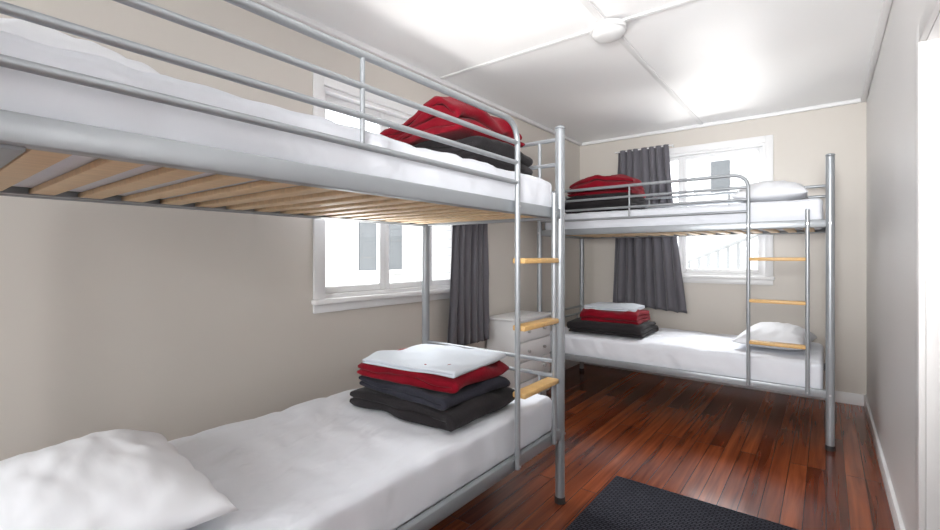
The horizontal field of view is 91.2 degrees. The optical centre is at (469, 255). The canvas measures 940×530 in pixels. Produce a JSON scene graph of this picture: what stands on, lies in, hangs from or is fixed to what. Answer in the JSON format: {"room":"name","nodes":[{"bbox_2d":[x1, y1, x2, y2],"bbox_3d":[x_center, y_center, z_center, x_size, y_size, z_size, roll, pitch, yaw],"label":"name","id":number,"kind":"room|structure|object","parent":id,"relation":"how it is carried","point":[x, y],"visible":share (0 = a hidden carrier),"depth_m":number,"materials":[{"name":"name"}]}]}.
{"room":"dormitory","nodes":[
{"label":"dormitory","id":0,"kind":"room"},
{"bbox_2d":[0,0,579,460],"bbox_3d":[-0.903,-0.030,2.444,0.120,2.420,7.000,0,0,38],"label":"wall","id":1,"kind":"structure","parent":0,"point":[173,323],"depth_m":1.96,"materials":[{"name":"beige paint"}]},
{"bbox_2d":[311,72,449,313],"bbox_3d":[-0.387,-0.338,2.971,0.050,1.285,1.415,0,0,38],"label":"window frame","id":2,"kind":"structure","parent":1,"relation":"attached to","point":[320,305],"depth_m":2.55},
{"bbox_2d":[324,86,449,297],"bbox_3d":[-0.455,-0.345,3.023,0.120,1.150,1.275,0,0,38],"label":"window","id":3,"kind":"structure","parent":1,"relation":"in","point":[382,229],"depth_m":2.88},
{"bbox_2d":[253,0,581,145],"bbox_3d":[-0.843,-1.224,2.397,0.032,0.032,6.760,0,0,38],"label":"trim","id":4,"kind":"structure","parent":1,"relation":"attached to","point":[271,4],"depth_m":2.82,"materials":[{"name":"paint"}]},
{"bbox_2d":[447,224,489,344],"bbox_3d":[-0.027,-0.196,3.364,0.138,1.688,0.492,0,0,38],"label":"curtain","id":5,"kind":"object","parent":1,"relation":"hanging from","point":[468,321],"visible":0.48,"depth_m":3.31,"materials":[{"name":"grey fabric"}]},
{"bbox_2d":[549,360,579,372],"bbox_3d":[-0.849,1.135,2.402,0.016,0.090,6.760,0,0,38],"label":"baseboard","id":6,"kind":"structure","parent":1,"relation":"attached to","point":[568,363],"depth_m":4.84,"materials":[{"name":"wood"}]},
{"bbox_2d":[273,0,882,142],"bbox_3d":[0.094,-1.290,1.673,2.641,0.100,7.000,0,0,38],"label":"ceiling","id":7,"kind":"structure","parent":0,"point":[724,59],"depth_m":2.80,"materials":[{"name":"paint"}]},
{"bbox_2d":[439,0,697,79],"bbox_3d":[0.724,-1.236,2.487,2.401,0.008,0.036,0,0,38],"label":"trim","id":8,"kind":"structure","parent":7,"relation":"attached to","point":[683,2],"depth_m":2.64,"materials":[{"name":"paint"}]},
{"bbox_2d":[590,18,626,42],"bbox_3d":[0.744,-1.198,2.472,0.190,0.066,0.190,0,0,38],"label":"ceiling light","id":9,"kind":"object","parent":7,"relation":"attached to","point":[609,30],"depth_m":2.42,"materials":[{"name":"white plastic"}]},
{"bbox_2d":[579,0,702,124],"bbox_3d":[0.113,-1.236,1.657,0.036,0.008,6.760,0,0,38],"label":"trim","id":10,"kind":"structure","parent":7,"relation":"attached to","point":[586,3],"depth_m":2.94,"materials":[{"name":"paint"}]},
{"bbox_2d":[429,364,894,529],"bbox_3d":[0.094,1.230,1.673,2.641,0.100,7.000,0,0,38],"label":"floor","id":11,"kind":"structure","parent":0,"point":[757,453],"depth_m":2.71,"materials":[{"name":"brown wood"}]},
{"bbox_2d":[0,0,565,529],"bbox_3d":[-0.516,0.279,1.675,0.961,1.802,2.050,0,0,38],"label":"bunk bed","id":12,"kind":"object","parent":11,"relation":"on","point":[29,144],"visible":0.76,"depth_m":1.28,"materials":[{"name":"silver metal"}]},
{"bbox_2d":[0,30,551,206],"bbox_3d":[-0.529,-0.283,1.685,0.874,0.166,1.930,0,0,38],"label":"mattress","id":13,"kind":"object","parent":12,"relation":"on","point":[20,91],"visible":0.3,"depth_m":0.98,"materials":[{"name":"white fabric"}]},
{"bbox_2d":[0,18,158,73],"bbox_3d":[-1.033,-0.435,1.116,0.620,0.137,0.360,0,0,35],"label":"pillow","id":14,"kind":"object","parent":13,"relation":"on","point":[41,34],"visible":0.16,"depth_m":0.93,"materials":[{"name":"white fabric"}]},
{"bbox_2d":[380,96,532,174],"bbox_3d":[-0.098,-0.518,2.126,0.639,0.300,0.522,0,0,38],"label":"folded blankets","id":15,"kind":"object","parent":13,"relation":"on","point":[422,121],"visible":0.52,"depth_m":1.90,"materials":[{"name":"red fabric"}]},
{"bbox_2d":[168,387,551,529],"bbox_3d":[-0.529,0.750,1.685,0.881,0.192,1.936,0,0,38],"label":"mattress","id":16,"kind":"object","parent":12,"relation":"on","point":[329,463],"visible":0.67,"depth_m":1.53,"materials":[{"name":"white fabric"}]},
{"bbox_2d":[0,429,238,529],"bbox_3d":[-0.968,0.572,1.160,0.680,0.163,0.480,0,0,43],"label":"pillow","id":17,"kind":"object","parent":16,"relation":"on","point":[115,479],"visible":1,"depth_m":1.05,"materials":[{"name":"white fabric"}]},
{"bbox_2d":[349,344,514,431],"bbox_3d":[-0.158,0.537,2.037,0.632,0.231,0.506,0,0,38],"label":"folded blankets","id":18,"kind":"object","parent":16,"relation":"on","point":[444,387],"visible":1,"depth_m":1.88,"materials":[{"name":"black fabric"}]},
{"bbox_2d":[487,310,551,395],"bbox_3d":[0.418,0.830,3.757,0.322,0.700,0.549,0,0,38],"label":"dresser","id":19,"kind":"object","parent":11,"relation":"on","point":[535,342],"visible":0.59,"depth_m":3.59,"materials":[{"name":"wood"}]},
{"bbox_2d":[565,476,798,529],"bbox_3d":[0.642,1.175,1.602,0.825,0.010,1.520,0,0,38],"label":"rug","id":20,"kind":"object","parent":11,"relation":"on","point":[624,503],"visible":1,"depth_m":2.08,"materials":[{"name":"black fabric"}]},
{"bbox_2d":[537,153,834,451],"bbox_3d":[1.660,0.279,3.745,2.050,1.802,0.961,0,0,38],"label":"bunk bed","id":21,"kind":"object","parent":11,"relation":"on","point":[827,225],"visible":0.7,"depth_m":3.12,"materials":[{"name":"silver metal"}]},
{"bbox_2d":[545,198,823,232],"bbox_3d":[1.671,-0.283,3.759,1.931,0.167,0.876,0,0,38],"label":"mattress","id":22,"kind":"object","parent":21,"relation":"on","point":[794,209],"visible":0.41,"depth_m":3.24,"materials":[{"name":"white fabric"}]},
{"bbox_2d":[565,174,645,213],"bbox_3d":[1.194,-0.535,4.030,0.596,0.334,0.582,0,0,38],"label":"folded blankets","id":23,"kind":"object","parent":22,"relation":"on","point":[618,179],"visible":0.71,"depth_m":3.83,"materials":[{"name":"red fabric"}]},
{"bbox_2d":[731,180,808,202],"bbox_3d":[2.199,-0.456,3.347,0.440,0.178,0.640,0,0,38],"label":"pillow","id":24,"kind":"object","parent":22,"relation":"on","point":[765,191],"visible":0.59,"depth_m":3.12,"materials":[{"name":"white fabric"}]},
{"bbox_2d":[549,326,823,388],"bbox_3d":[1.670,0.750,3.759,1.930,0.191,0.877,0,0,38],"label":"mattress","id":25,"kind":"object","parent":21,"relation":"on","point":[696,351],"visible":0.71,"depth_m":3.34,"materials":[{"name":"white fabric"}]},
{"bbox_2d":[567,302,658,338],"bbox_3d":[1.231,0.532,3.969,0.656,0.241,0.545,0,0,38],"label":"folded blankets","id":26,"kind":"object","parent":25,"relation":"on","point":[605,318],"visible":1,"depth_m":3.80,"materials":[{"name":"red fabric"}]},
{"bbox_2d":[732,322,816,349],"bbox_3d":[2.227,0.571,3.351,0.420,0.165,0.620,0,0,44],"label":"pillow","id":27,"kind":"object","parent":25,"relation":"on","point":[763,331],"visible":0.77,"depth_m":3.19,"materials":[{"name":"white fabric"}]},
{"bbox_2d":[580,102,865,394],"bbox_3d":[2.199,-0.030,4.393,2.401,2.420,0.120,0,0,38],"label":"wall","id":28,"kind":"structure","parent":0,"point":[802,141],"depth_m":3.87,"materials":[{"name":"beige paint"}]},
{"bbox_2d":[613,144,686,313],"bbox_3d":[1.775,-0.264,4.556,0.712,1.611,0.140,0,0,38],"label":"curtain","id":29,"kind":"object","parent":28,"relation":"hanging from","point":[647,270],"visible":0.66,"depth_m":4.51,"materials":[{"name":"grey fabric"}]},
{"bbox_2d":[670,143,764,276],"bbox_3d":[2.231,-0.405,4.369,0.980,1.170,0.120,0,0,38],"label":"window","id":30,"kind":"structure","parent":28,"relation":"in","point":[682,161],"depth_m":4.28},
{"bbox_2d":[582,98,860,145],"bbox_3d":[2.153,-1.224,4.333,2.337,0.032,0.032,0,0,38],"label":"trim","id":31,"kind":"structure","parent":28,"relation":"attached to","point":[853,101],"depth_m":4.14,"materials":[{"name":"paint"}]},
{"bbox_2d":[669,135,774,284],"bbox_3d":[2.178,-0.398,4.301,1.120,1.305,0.050,0,0,38],"label":"window frame","id":32,"kind":"structure","parent":28,"relation":"attached to","point":[768,279],"depth_m":4.09,"materials":[{"name":"white wood"}]},
{"bbox_2d":[584,362,863,405],"bbox_3d":[2.158,1.135,4.339,2.369,0.090,0.016,0,0,38],"label":"baseboard","id":33,"kind":"structure","parent":28,"relation":"attached to","point":[841,397],"depth_m":3.80,"materials":[{"name":"white wood"}]},
{"bbox_2d":[866,0,939,529],"bbox_3d":[1.091,-0.030,0.901,0.120,2.420,7.000,0,0,38],"label":"wall","id":34,"kind":"structure","parent":0,"point":[891,99],"depth_m":1.91,"materials":[{"name":"paint"}]},
{"bbox_2d":[861,0,892,101],"bbox_3d":[1.030,-1.224,0.948,0.032,0.032,6.760,0,0,38],"label":"trim","id":35,"kind":"structure","parent":34,"relation":"attached to","point":[886,6],"depth_m":2.63,"materials":[{"name":"paint"}]},
{"bbox_2d":[864,395,904,529],"bbox_3d":[1.037,1.135,0.943,0.016,0.090,6.760,0,0,38],"label":"baseboard","id":36,"kind":"structure","parent":34,"relation":"attached to","point":[893,504],"depth_m":2.34,"materials":[{"name":"white wood"}]},
{"bbox_2d":[916,0,939,529],"bbox_3d":[1.200,0.217,1.155,0.018,1.925,0.905,0,0,38],"label":"trim","id":37,"kind":"structure","parent":34,"relation":"attached to","point":[930,13],"depth_m":1.46,"materials":[{"name":"paint"}]},
{"label":"outside","id":38,"kind":"structure","parent":0,"visible":0},
{"bbox_3d":[3.060,1.730,3.954,60.000,0.100,70.000,0,0,38],"label":"ground","id":39,"kind":"structure","parent":38,"visible":0},
{"bbox_2d":[326,220,450,285],"bbox_3d":[-4.565,-0.170,7.580,2.500,3.700,10.400,0,0,38],"label":"wall","id":40,"kind":"structure","parent":39,"relation":"on","point":[342,237],"depth_m":8.98,"materials":[{"name":"white paint"}]},
{"bbox_2d":[359,222,401,270],"bbox_3d":[-3.320,0.030,7.122,0.030,1.500,6.200,0,0,38],"label":"window","id":41,"kind":"structure","parent":40,"relation":"in","point":[367,231],"depth_m":8.98,"materials":[{"name":"glass"}]},
{"bbox_2d":[357,269,405,274],"bbox_3d":[-2.470,-0.220,8.171,0.050,1.160,3.620,0,0,38],"label":"window frames","id":42,"kind":"structure","parent":40,"relation":"in","point":[372,272],"depth_m":8.93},
{"bbox_2d":[687,235,757,268],"bbox_3d":[3.806,0.502,6.519,1.940,2.356,1.030,0,0,38],"label":"railing","id":43,"kind":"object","parent":39,"relation":"on","point":[726,245],"depth_m":6.24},
{"bbox_2d":[694,153,757,269],"bbox_3d":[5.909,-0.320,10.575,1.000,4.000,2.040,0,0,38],"label":"building","id":44,"kind":"structure","parent":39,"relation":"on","point":[746,165],"depth_m":9.83,"materials":[{"name":"white"}]}
]}

